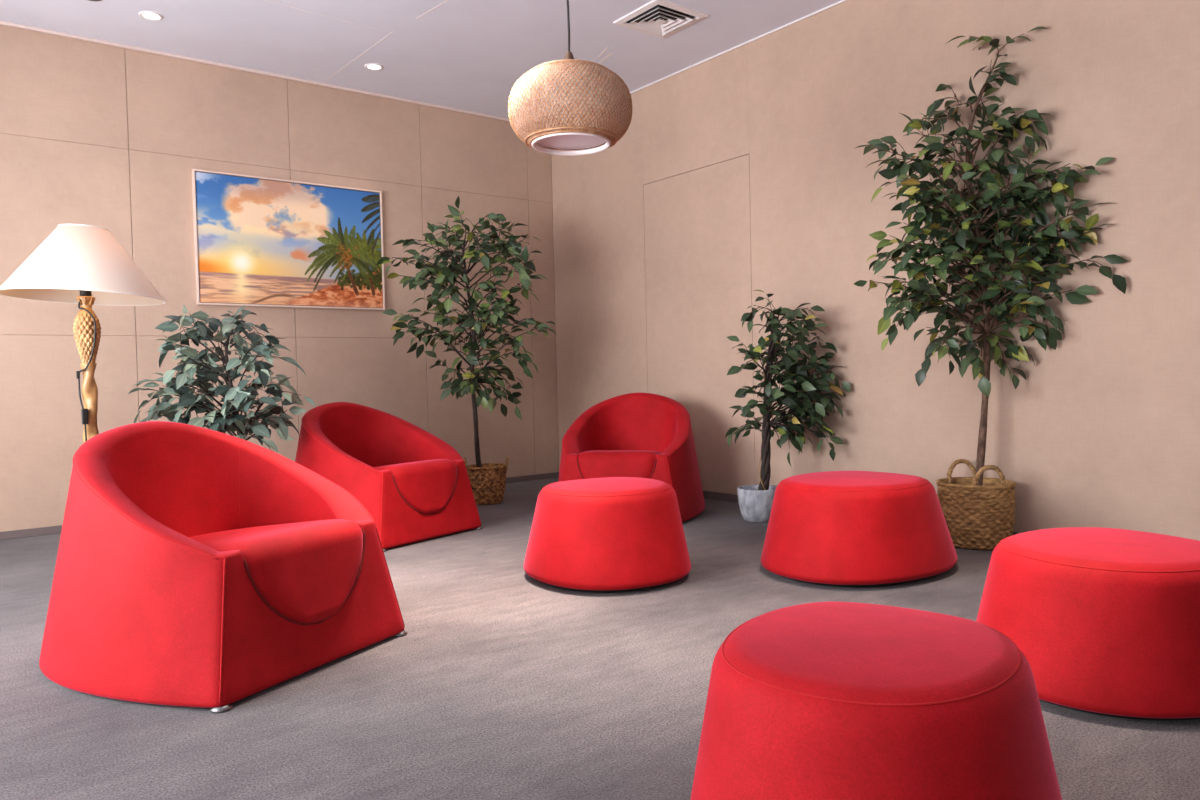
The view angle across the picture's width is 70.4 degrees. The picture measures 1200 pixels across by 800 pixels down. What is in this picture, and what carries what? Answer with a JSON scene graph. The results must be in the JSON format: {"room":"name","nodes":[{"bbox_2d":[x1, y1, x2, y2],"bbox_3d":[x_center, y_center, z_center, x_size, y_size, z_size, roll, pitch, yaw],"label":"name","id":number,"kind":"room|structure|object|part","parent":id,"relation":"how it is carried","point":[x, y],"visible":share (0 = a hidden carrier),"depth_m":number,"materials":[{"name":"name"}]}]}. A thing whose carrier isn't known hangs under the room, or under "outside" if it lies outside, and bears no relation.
{"room":"lounge","nodes":[
{"label":"lounge","id":0,"kind":"room"},
{"bbox_2d":[0,25,558,531],"bbox_3d":[-2.467,-0.654,5.076,5.600,2.700,0.200,-3,2,-38],"label":"wall","id":1,"kind":"structure","parent":0,"point":[112,138],"depth_m":5.07,"materials":[{"name":"beige paint"}]},
{"bbox_2d":[0,20,509,121],"bbox_3d":[-2.431,-1.993,4.949,5.200,0.018,0.022,-3,2,-38],"label":"trim","id":2,"kind":"structure","parent":1,"relation":"attached to","point":[4,23],"depth_m":5.11,"materials":[{"name":"beige paint"}]},
{"bbox_2d":[0,472,558,539],"bbox_3d":[-2.372,0.675,5.032,5.200,0.042,0.011,-3,2,-38],"label":"baseboard","id":3,"kind":"structure","parent":1,"relation":"attached to","point":[12,534],"depth_m":4.57,"materials":[{"name":"grey plastic"}]},
{"bbox_2d":[192,169,384,309],"bbox_3d":[-1.919,-0.978,5.348,1.165,0.792,0.033,-3,2,-38],"label":"framed picture","id":4,"kind":"object","parent":1,"relation":"attached to","point":[259,241],"visible":0.99,"depth_m":5.30,"materials":[{"name":"white painted wood"},{"name":"canvas"}]},
{"bbox_2d":[0,0,840,118],"bbox_3d":[0.026,-2.024,1.680,5.700,0.121,8.600,-3,2,-38],"label":"ceiling","id":5,"kind":"structure","parent":0,"point":[469,55],"depth_m":4.72,"materials":[{"name":"paint"}]},
{"bbox_2d":[139,11,162,20],"bbox_3d":[-2.322,-1.985,4.399,0.112,0.006,0.112,-3,2,-38],"label":"recessed light","id":6,"kind":"object","parent":5,"relation":"in","point":[149,15],"visible":1,"depth_m":4.39,"materials":[{"name":"white paint"}]},
{"bbox_2d":[266,0,447,81],"bbox_3d":[-1.454,-2.014,4.593,0.774,0.002,1.720,-3,2,-38],"label":"trim","id":7,"kind":"structure","parent":5,"relation":"attached to","point":[266,0],"depth_m":4.61,"materials":[{"name":"white paint"}]},
{"bbox_2d":[365,63,382,69],"bbox_3d":[-1.378,-2.030,5.186,0.112,0.006,0.112,-3,2,-38],"label":"recessed light","id":8,"kind":"object","parent":5,"relation":"in","point":[371,66],"visible":1,"depth_m":5.18,"materials":[{"name":"white paint"}]},
{"bbox_2d":[508,0,632,155],"bbox_3d":[-0.118,-1.470,3.120,0.458,1.065,0.458,-2,2,-5],"label":"pendant lamp","id":9,"kind":"object","parent":5,"relation":"hanging from","point":[570,106],"visible":1,"depth_m":2.97,"materials":[{"name":"beige wicker"}]},
{"bbox_3d":[-0.122,-1.629,3.115,0.012,0.722,0.008,-3,2,-38],"label":"cord","id":10,"kind":"part","parent":9,"relation":"part of","materials":[{"name":"black plastic"}]},
{"bbox_3d":[-0.109,-1.070,3.131,0.458,0.254,0.458,-3,2,-38],"label":"lamp shade","id":11,"kind":"part","parent":9,"relation":"part of","materials":[{"name":"beige wicker"}]},
{"bbox_2d":[536,135,605,149],"bbox_3d":[-0.106,-0.959,3.135,0.274,0.003,0.274,-3,2,-38],"label":"diffuser","id":12,"kind":"object","parent":9,"relation":"attached to","point":[563,142],"depth_m":3.16,"materials":[{"name":"white"}]},
{"bbox_2d":[613,0,707,37],"bbox_3d":[0.326,-2.045,4.583,0.364,0.021,0.364,-3,2,-38],"label":"ceiling vent","id":13,"kind":"object","parent":5,"relation":"in","point":[659,18],"visible":1,"depth_m":4.57,"materials":[{"name":"white metal"}]},
{"bbox_3d":[0.326,-2.044,4.583,0.048,0.016,0.048,-3,2,-38],"label":"plate","id":14,"kind":"part","parent":13,"relation":"part of","materials":[{"name":"white paint"}]},
{"bbox_2d":[0,477,1199,799],"bbox_3d":[0.092,0.794,1.762,5.700,0.120,8.600,-3,2,-38],"label":"floor","id":15,"kind":"structure","parent":0,"point":[502,683],"depth_m":2.04,"materials":[{"name":"carpet"}]},
{"bbox_2d":[0,224,165,442],"bbox_3d":[-2.106,0.013,3.506,0.617,1.442,0.617,-3,2,-38],"label":"floor lamp","id":16,"kind":"object","parent":15,"relation":"on","point":[86,266],"visible":0.8,"depth_m":3.40,"materials":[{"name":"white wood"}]},
{"bbox_3d":[-2.119,-0.556,3.489,0.593,0.299,0.594,-3,2,-38],"label":"lamp shade","id":17,"kind":"part","parent":16,"relation":"part of","materials":[{"name":"beige fabric"}]},
{"bbox_2d":[81,408,87,423],"bbox_3d":[-2.100,0.067,3.467,0.022,0.064,0.018,-3,2,-38],"label":"switch","id":18,"kind":"object","parent":16,"relation":"attached to","point":[84,412],"depth_m":3.46,"materials":[{"name":"black plastic"}]},
{"bbox_2d":[80,290,91,295],"bbox_3d":[-2.115,-0.511,3.493,0.062,0.181,0.062,-3,2,-38],"label":"socket","id":19,"kind":"object","parent":16,"relation":"attached to","point":[82,293],"depth_m":3.48,"materials":[{"name":"black"}]},
{"bbox_3d":[-2.111,-0.400,3.497,0.068,0.052,0.070,-3,2,-38],"label":"carved crown","id":20,"kind":"part","parent":16,"relation":"part of","materials":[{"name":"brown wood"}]},
{"bbox_3d":[-2.040,0.148,3.418,0.072,1.168,0.219,-3,2,-38],"label":"cord","id":21,"kind":"part","parent":16,"relation":"part of","materials":[{"name":"black plastic"}]},
{"bbox_3d":[-2.097,0.246,3.514,0.064,0.795,0.062,-3,2,-38],"label":"twisted stem","id":22,"kind":"part","parent":16,"relation":"part of","materials":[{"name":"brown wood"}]},
{"bbox_2d":[128,304,314,451],"bbox_3d":[-1.851,0.119,4.118,0.749,1.178,0.864,-3,2,-38],"label":"potted tree","id":23,"kind":"object","parent":15,"relation":"on","point":[234,398],"visible":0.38,"depth_m":4.04,"materials":[{"name":"green plant"}]},
{"bbox_2d":[39,421,406,712],"bbox_3d":[-1.181,0.402,2.542,0.963,0.677,0.832,0,2,27],"label":"armchair","id":24,"kind":"object","parent":15,"relation":"on","point":[196,566],"visible":1,"depth_m":2.24,"materials":[{"name":"red fabric"}]},
{"bbox_2d":[189,519,362,622],"bbox_3d":[-1.085,0.488,2.496,0.730,0.254,0.590,0,2,27],"label":"seat cushion","id":25,"kind":"object","parent":24,"relation":"on","point":[248,570],"depth_m":2.28,"materials":[{"name":"red fabric"}]},
{"bbox_2d":[295,402,482,551],"bbox_3d":[-1.202,0.348,4.429,0.963,0.677,0.832,0,2,35],"label":"armchair","id":26,"kind":"object","parent":15,"relation":"on","point":[415,486],"visible":0.85,"depth_m":4.23,"materials":[{"name":"red fabric"}]},
{"bbox_2d":[374,459,456,513],"bbox_3d":[-1.113,0.434,4.371,0.730,0.254,0.590,0,2,35],"label":"seat cushion","id":27,"kind":"object","parent":26,"relation":"on","point":[401,486],"depth_m":4.12,"materials":[{"name":"red fabric"}]},
{"bbox_2d":[376,196,556,504],"bbox_3d":[-0.820,-0.320,5.371,1.118,1.934,0.720,-1,2,2],"label":"potted tree","id":28,"kind":"object","parent":15,"relation":"on","point":[487,480],"visible":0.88,"depth_m":5.29,"materials":[{"name":"green plant"}]},
{"bbox_2d":[463,456,508,504],"bbox_3d":[-0.712,0.500,5.352,0.274,0.292,0.263,-3,2,-38],"label":"basket","id":29,"kind":"object","parent":15,"relation":"on","point":[487,480],"depth_m":5.26,"materials":[{"name":"wicker"}]},
{"bbox_2d":[523,477,690,591],"bbox_3d":[0.031,0.506,3.340,0.636,0.366,0.648,-2,2,-27],"label":"ottoman","id":30,"kind":"object","parent":15,"relation":"on","point":[608,534],"visible":1,"depth_m":3.09,"materials":[{"name":"red fabric"}]},
{"bbox_2d":[558,392,704,521],"bbox_3d":[0.188,0.300,4.933,0.832,0.677,0.963,-1,2,14],"label":"armchair","id":31,"kind":"object","parent":15,"relation":"on","point":[640,435],"visible":0.7,"depth_m":4.78,"materials":[{"name":"red fabric"}]},
{"bbox_2d":[578,450,661,478],"bbox_3d":[0.165,0.390,4.832,0.590,0.254,0.730,-1,2,14],"label":"seat cushion","id":32,"kind":"object","parent":31,"relation":"on","point":[591,463],"depth_m":4.50,"materials":[{"name":"red fabric"}]},
{"bbox_2d":[725,290,850,522],"bbox_3d":[0.928,0.026,4.464,0.599,1.217,0.519,-3,2,-38],"label":"potted tree","id":33,"kind":"object","parent":15,"relation":"on","point":[755,501],"visible":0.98,"depth_m":4.44,"materials":[{"name":"green plant"}]},
{"bbox_3d":[0.842,0.549,4.486,0.232,0.176,0.232,-3,2,-38],"label":"pot","id":34,"kind":"part","parent":33,"relation":"part of","materials":[{"name":"grey stone"}]},
{"bbox_2d":[761,471,957,586],"bbox_3d":[1.006,0.483,3.361,0.785,0.364,0.663,-3,2,-36],"label":"ottoman","id":35,"kind":"object","parent":15,"relation":"on","point":[829,528],"visible":1,"depth_m":3.09,"materials":[{"name":"red fabric"}]},
{"bbox_2d":[690,601,1061,799],"bbox_3d":[0.442,0.559,1.398,0.573,0.354,0.686,0,2,35],"label":"ottoman","id":36,"kind":"object","parent":15,"relation":"on","point":[832,700],"visible":1,"depth_m":1.20,"materials":[{"name":"red fabric"}]},
{"bbox_2d":[854,26,1126,549],"bbox_3d":[1.627,-0.489,3.708,1.002,2.254,0.619,-1,2,5],"label":"potted tree","id":37,"kind":"object","parent":15,"relation":"on","point":[978,511],"visible":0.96,"depth_m":3.65,"materials":[{"name":"green plant"}]},
{"bbox_2d":[976,527,1199,719],"bbox_3d":[1.293,0.524,2.135,0.706,0.341,0.628,-2,2,-24],"label":"ottoman","id":38,"kind":"object","parent":15,"relation":"on","point":[1105,621],"visible":0.87,"depth_m":1.90,"materials":[{"name":"red fabric"}]},
{"bbox_2d":[551,0,1199,540],"bbox_3d":[2.235,-0.715,3.400,0.200,2.700,8.600,-3,2,-38],"label":"wall","id":39,"kind":"structure","parent":0,"point":[1103,429],"depth_m":4.01,"materials":[{"name":"beige paint"}]},
{"bbox_2d":[644,154,754,494],"bbox_3d":[0.615,-0.436,5.377,0.027,2.010,0.945,-3,2,-38],"label":"door","id":40,"kind":"structure","parent":39,"relation":"in","point":[697,223],"depth_m":5.30,"materials":[{"name":"beige paint"}]},
{"bbox_2d":[628,0,847,94],"bbox_3d":[2.126,-2.055,3.287,0.014,0.010,8.178,-3,2,-38],"label":"trim","id":41,"kind":"structure","parent":39,"relation":"attached to","point":[841,1],"depth_m":4.94,"materials":[{"name":"white paint"}]},
{"bbox_2d":[703,491,1018,535],"bbox_3d":[2.186,0.616,3.370,0.011,0.043,8.189,-3,2,-38],"label":"baseboard","id":42,"kind":"structure","parent":39,"relation":"attached to","point":[711,495],"depth_m":5.22,"materials":[{"name":"grey plastic"}]},
{"bbox_2d":[936,459,1015,549],"bbox_3d":[1.659,0.454,3.758,0.324,0.366,0.323,-3,2,-38],"label":"basket","id":43,"kind":"object","parent":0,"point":[978,511],"depth_m":3.63,"materials":[{"name":"wicker"}]}
]}

